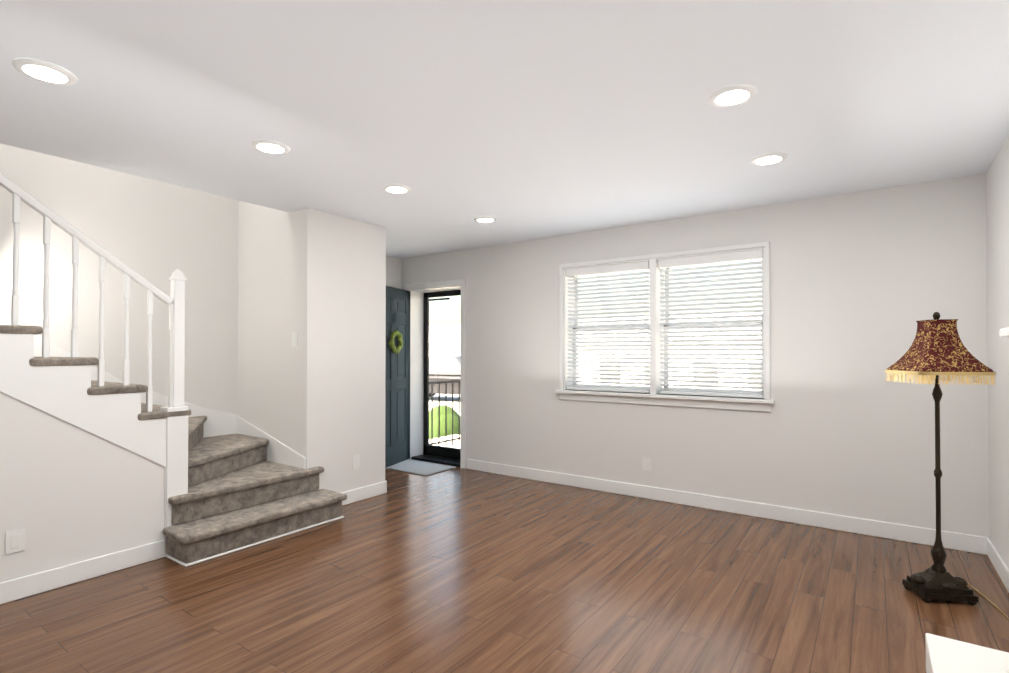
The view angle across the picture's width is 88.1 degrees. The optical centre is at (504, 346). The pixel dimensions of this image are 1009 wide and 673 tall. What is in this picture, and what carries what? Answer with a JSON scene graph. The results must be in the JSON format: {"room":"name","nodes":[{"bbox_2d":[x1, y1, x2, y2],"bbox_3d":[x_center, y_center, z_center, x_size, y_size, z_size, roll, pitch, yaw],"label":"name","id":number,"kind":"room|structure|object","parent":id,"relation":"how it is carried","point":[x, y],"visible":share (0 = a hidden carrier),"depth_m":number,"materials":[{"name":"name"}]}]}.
{"room":"living room","nodes":[
{"label":"living room","id":0,"kind":"room"},
{"bbox_2d":[0,143,401,413],"bbox_3d":[-3.308,-1.183,3.560,0.150,5.000,7.510,0,-1,35],"label":"wall","id":1,"kind":"structure","parent":0,"point":[157,234],"depth_m":4.04,"materials":[{"name":"white paint"}]},
{"bbox_2d":[238,201,288,225],"bbox_3d":[-1.943,-2.382,4.496,1.020,2.580,0.150,0,-1,35],"label":"wall","id":2,"kind":"structure","parent":0,"point":[249,213],"depth_m":4.55,"materials":[{"name":"white paint"}]},
{"bbox_2d":[0,459,1008,672],"bbox_3d":[-1.092,1.360,1.971,5.570,0.120,7.510,0,-1,35],"label":"floor","id":3,"kind":"structure","parent":0,"point":[457,570],"depth_m":2.70,"materials":[{"name":"laminate"}]},
{"bbox_2d":[0,539,165,604],"bbox_3d":[-3.294,1.241,1.603,0.014,0.110,4.070,0,-1,35],"label":"baseboard","id":4,"kind":"structure","parent":3,"relation":"on","point":[34,584],"depth_m":2.90,"materials":[{"name":"white wood"}]},
{"bbox_2d":[0,173,346,581],"bbox_3d":[-3.252,-0.164,2.318,1.354,2.932,5.258,0,-1,35],"label":"staircase","id":5,"kind":"structure","parent":3,"relation":"on","point":[95,461],"depth_m":3.10,"materials":[{"name":"carpet"}]},
{"bbox_2d":[5,528,24,554],"bbox_3d":[-2.537,1.008,2.705,0.008,0.115,0.075,0,-1,35],"label":"electrical outlet","id":6,"kind":"object","parent":5,"relation":"attached to","point":[14,540],"visible":1,"depth_m":2.70,"materials":[{"name":"white plastic"}]},
{"bbox_2d":[237,208,385,492],"bbox_3d":[-1.745,0.120,4.732,1.040,2.420,0.810,0,-1,35],"label":"wall block","id":7,"kind":"object","parent":3,"relation":"on","point":[314,279],"visible":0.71,"depth_m":4.39,"materials":[{"name":"white paint"}]},
{"bbox_2d":[292,333,297,346],"bbox_3d":[-1.686,-0.056,4.191,0.075,0.115,0.008,0,-1,35],"label":"light switch","id":8,"kind":"object","parent":7,"relation":"attached to","point":[294,339],"visible":1,"depth_m":4.18,"materials":[{"name":"white plastic"}]},
{"bbox_2d":[353,454,359,468],"bbox_3d":[-1.272,0.988,4.481,0.008,0.115,0.075,0,-1,35],"label":"electrical outlet","id":9,"kind":"object","parent":7,"relation":"attached to","point":[356,461],"visible":1,"depth_m":4.48,"materials":[{"name":"white plastic"}]},
{"bbox_2d":[341,480,386,505],"bbox_3d":[-1.268,1.273,4.481,0.014,0.110,0.590,0,-1,35],"label":"baseboard","id":10,"kind":"structure","parent":3,"relation":"on","point":[369,491],"depth_m":4.55,"materials":[{"name":"white wood"}]},
{"bbox_2d":[387,459,455,475],"bbox_3d":[-0.976,1.336,5.810,0.740,0.011,0.480,0,-1,35],"label":"doormat","id":11,"kind":"object","parent":3,"relation":"on","point":[424,468],"visible":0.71,"depth_m":5.75,"materials":[{"name":"grey"}]},
{"bbox_2d":[885,312,1008,618],"bbox_3d":[2.319,0.565,2.730,0.524,1.498,0.563,0,-1,35],"label":"floor lamp","id":12,"kind":"object","parent":3,"relation":"on","point":[935,352],"visible":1,"depth_m":2.68,"materials":[{"name":"brown metal"}]},
{"bbox_2d":[925,327,1008,672],"bbox_3d":[1.248,0.605,1.102,0.427,1.366,2.170,0,-1,35],"label":"fireplace","id":13,"kind":"object","parent":3,"relation":"on","point":[945,655],"visible":1,"depth_m":1.93,"materials":[{"name":"white"}]},
{"bbox_2d":[999,327,1008,336],"bbox_3d":[1.335,-0.062,1.037,0.202,0.033,2.150,0,-1,35],"label":"mantel shelf","id":14,"kind":"object","parent":13,"relation":"attached to","point":[1004,332],"depth_m":1.90,"materials":[{"name":"white"}]},
{"bbox_2d":[0,0,1008,258],"bbox_3d":[-1.092,-1.240,2.000,5.570,0.240,7.510,0,-1,35],"label":"ceiling","id":15,"kind":"structure","parent":0,"point":[522,120],"depth_m":2.38,"materials":[{"name":"white paint"}]},
{"bbox_2d":[12,58,76,84],"bbox_3d":[-1.867,-1.112,2.123,0.200,0.011,0.200,0,-1,35],"label":"recessed light","id":16,"kind":"object","parent":15,"relation":"in","point":[50,73],"visible":0.94,"depth_m":2.10,"materials":[{"name":"white plastic"}]},
{"bbox_2d":[251,140,289,153],"bbox_3d":[-1.298,-1.104,2.896,0.200,0.011,0.200,0,-1,35],"label":"recessed light","id":17,"kind":"object","parent":15,"relation":"in","point":[265,146],"visible":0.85,"depth_m":2.88,"materials":[{"name":"white plastic"}]},
{"bbox_2d":[382,184,410,193],"bbox_3d":[-0.752,-1.095,3.637,0.200,0.011,0.200,0,-1,35],"label":"recessed light","id":18,"kind":"object","parent":15,"relation":"in","point":[396,188],"visible":0.94,"depth_m":3.61,"materials":[{"name":"white plastic"}]},
{"bbox_2d":[474,216,496,222],"bbox_3d":[-0.165,-1.086,4.471,0.200,0.011,0.200,0,-1,35],"label":"recessed light","id":19,"kind":"object","parent":15,"relation":"in","point":[484,219],"visible":0.94,"depth_m":4.44,"materials":[{"name":"white plastic"}]},
{"bbox_2d":[708,84,756,106],"bbox_3d":[1.012,-1.110,2.321,0.200,0.011,0.200,0,-1,35],"label":"recessed light","id":20,"kind":"object","parent":15,"relation":"in","point":[729,96],"visible":0.98,"depth_m":2.30,"materials":[{"name":"white plastic"}]},
{"bbox_2d":[750,152,787,165],"bbox_3d":[1.556,-1.102,3.076,0.200,0.011,0.200,0,-1,35],"label":"recessed light","id":21,"kind":"object","parent":15,"relation":"in","point":[768,159],"visible":0.96,"depth_m":3.06,"materials":[{"name":"white plastic"}]},
{"bbox_2d":[402,173,988,536],"bbox_3d":[0.989,0.003,4.942,5.570,2.660,0.280,0,-1,35],"label":"wall","id":22,"kind":"structure","parent":0,"point":[862,283],"depth_m":3.90,"materials":[{"name":"white paint"}]},
{"bbox_2d":[385,286,409,467],"bbox_3d":[-1.269,0.330,5.890,0.168,2.002,0.782,0,-1,18],"label":"door","id":23,"kind":"structure","parent":22,"relation":"in","point":[397,406],"depth_m":5.96,"materials":[{"name":"blue wood"}]},
{"bbox_2d":[405,279,465,468],"bbox_3d":[-0.734,0.299,6.139,0.940,2.095,0.302,0,-1,35],"label":"door frame","id":24,"kind":"structure","parent":22,"relation":"attached to","point":[418,291],"depth_m":6.28,"materials":[{"name":"white"}]},
{"bbox_2d":[423,290,460,459],"bbox_3d":[-0.683,0.325,6.211,0.782,1.988,0.076,0,-1,35],"label":"storm door","id":25,"kind":"structure","parent":22,"relation":"in","point":[443,451],"depth_m":6.36,"materials":[{"name":"clear glass"}]},
{"bbox_2d":[642,457,650,470],"bbox_3d":[1.245,1.029,4.573,0.075,0.115,0.008,0,-1,35],"label":"electrical outlet","id":26,"kind":"object","parent":22,"relation":"attached to","point":[646,463],"visible":1,"depth_m":4.57,"materials":[{"name":"white plastic"}]},
{"bbox_2d":[555,241,774,411],"bbox_3d":[1.363,-0.149,4.650,1.900,1.313,0.330,0,-1,35],"label":"window","id":27,"kind":"structure","parent":22,"relation":"in","point":[660,325],"depth_m":4.53,"materials":[{"name":"white plastic"}]},
{"bbox_2d":[467,459,983,553],"bbox_3d":[1.326,1.273,4.511,4.240,0.110,0.014,0,-1,35],"label":"baseboard","id":28,"kind":"structure","parent":22,"relation":"attached to","point":[920,535],"depth_m":4.06,"materials":[{"name":"white wood"}]},
{"bbox_2d":[986,137,1008,567],"bbox_3d":[1.124,-0.048,0.427,0.150,2.660,7.510,0,-1,35],"label":"wall","id":29,"kind":"structure","parent":0,"point":[997,218],"depth_m":3.02,"materials":[{"name":"white paint"}]},
{"bbox_2d":[984,537,1008,591],"bbox_3d":[2.548,1.251,2.577,0.014,0.110,1.710,0,-1,35],"label":"baseboard","id":30,"kind":"structure","parent":29,"relation":"attached to","point":[990,550],"depth_m":3.02,"materials":[{"name":"white wood"}]},
{"label":"outside","id":31,"kind":"structure","parent":0,"visible":0},
{"bbox_2d":[429,394,460,400],"bbox_3d":[24.540,2.623,34.514,120.000,1.480,75.240,0,-1,35],"label":"ground","id":32,"kind":"structure","parent":31,"point":[442,396],"depth_m":17.40,"materials":[{"name":"grey"}]},
{"bbox_2d":[429,399,460,414],"bbox_3d":[4.968,1.548,6.728,60.000,0.050,7.230,0,-1,35],"label":"pavement","id":33,"kind":"structure","parent":32,"relation":"on","point":[449,403],"depth_m":14.84,"materials":[{"name":"white concrete"}]},
{"bbox_2d":[429,405,460,438],"bbox_3d":[0.059,1.323,7.525,1.138,0.951,4.087,1,-1,-42],"label":"bush","id":34,"kind":"object","parent":33,"relation":"on","point":[449,421],"depth_m":8.32,"materials":[{"name":"green plant"}]},
{"bbox_2d":[429,356,460,396],"bbox_3d":[-1.609,0.984,16.154,4.400,1.372,2.020,0,-1,24],"label":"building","id":35,"kind":"structure","parent":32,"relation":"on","point":[434,364],"depth_m":15.36,"materials":[{"name":"grey"}]},
{"bbox_2d":[429,434,460,448],"bbox_3d":[1.368,1.501,9.259,2.400,0.200,7.238,0,-1,35],"label":"concrete","id":36,"kind":"object","parent":32,"relation":"on","point":[457,445],"depth_m":7.62,"materials":[{"name":"white"}]},
{"bbox_2d":[429,380,460,446],"bbox_3d":[-0.753,0.904,7.260,0.040,0.950,1.120,0,-1,35],"label":"rail","id":37,"kind":"object","parent":36,"relation":"on","point":[452,439],"depth_m":7.18,"materials":[{"name":"black metal"}]},
{"bbox_2d":[429,312,761,390],"bbox_3d":[11.280,0.899,28.728,75.600,5.400,8.800,0,-1,35],"label":"building","id":38,"kind":"structure","parent":32,"relation":"on","point":[439,346],"depth_m":26.95,"materials":[{"name":"white"}]}
]}

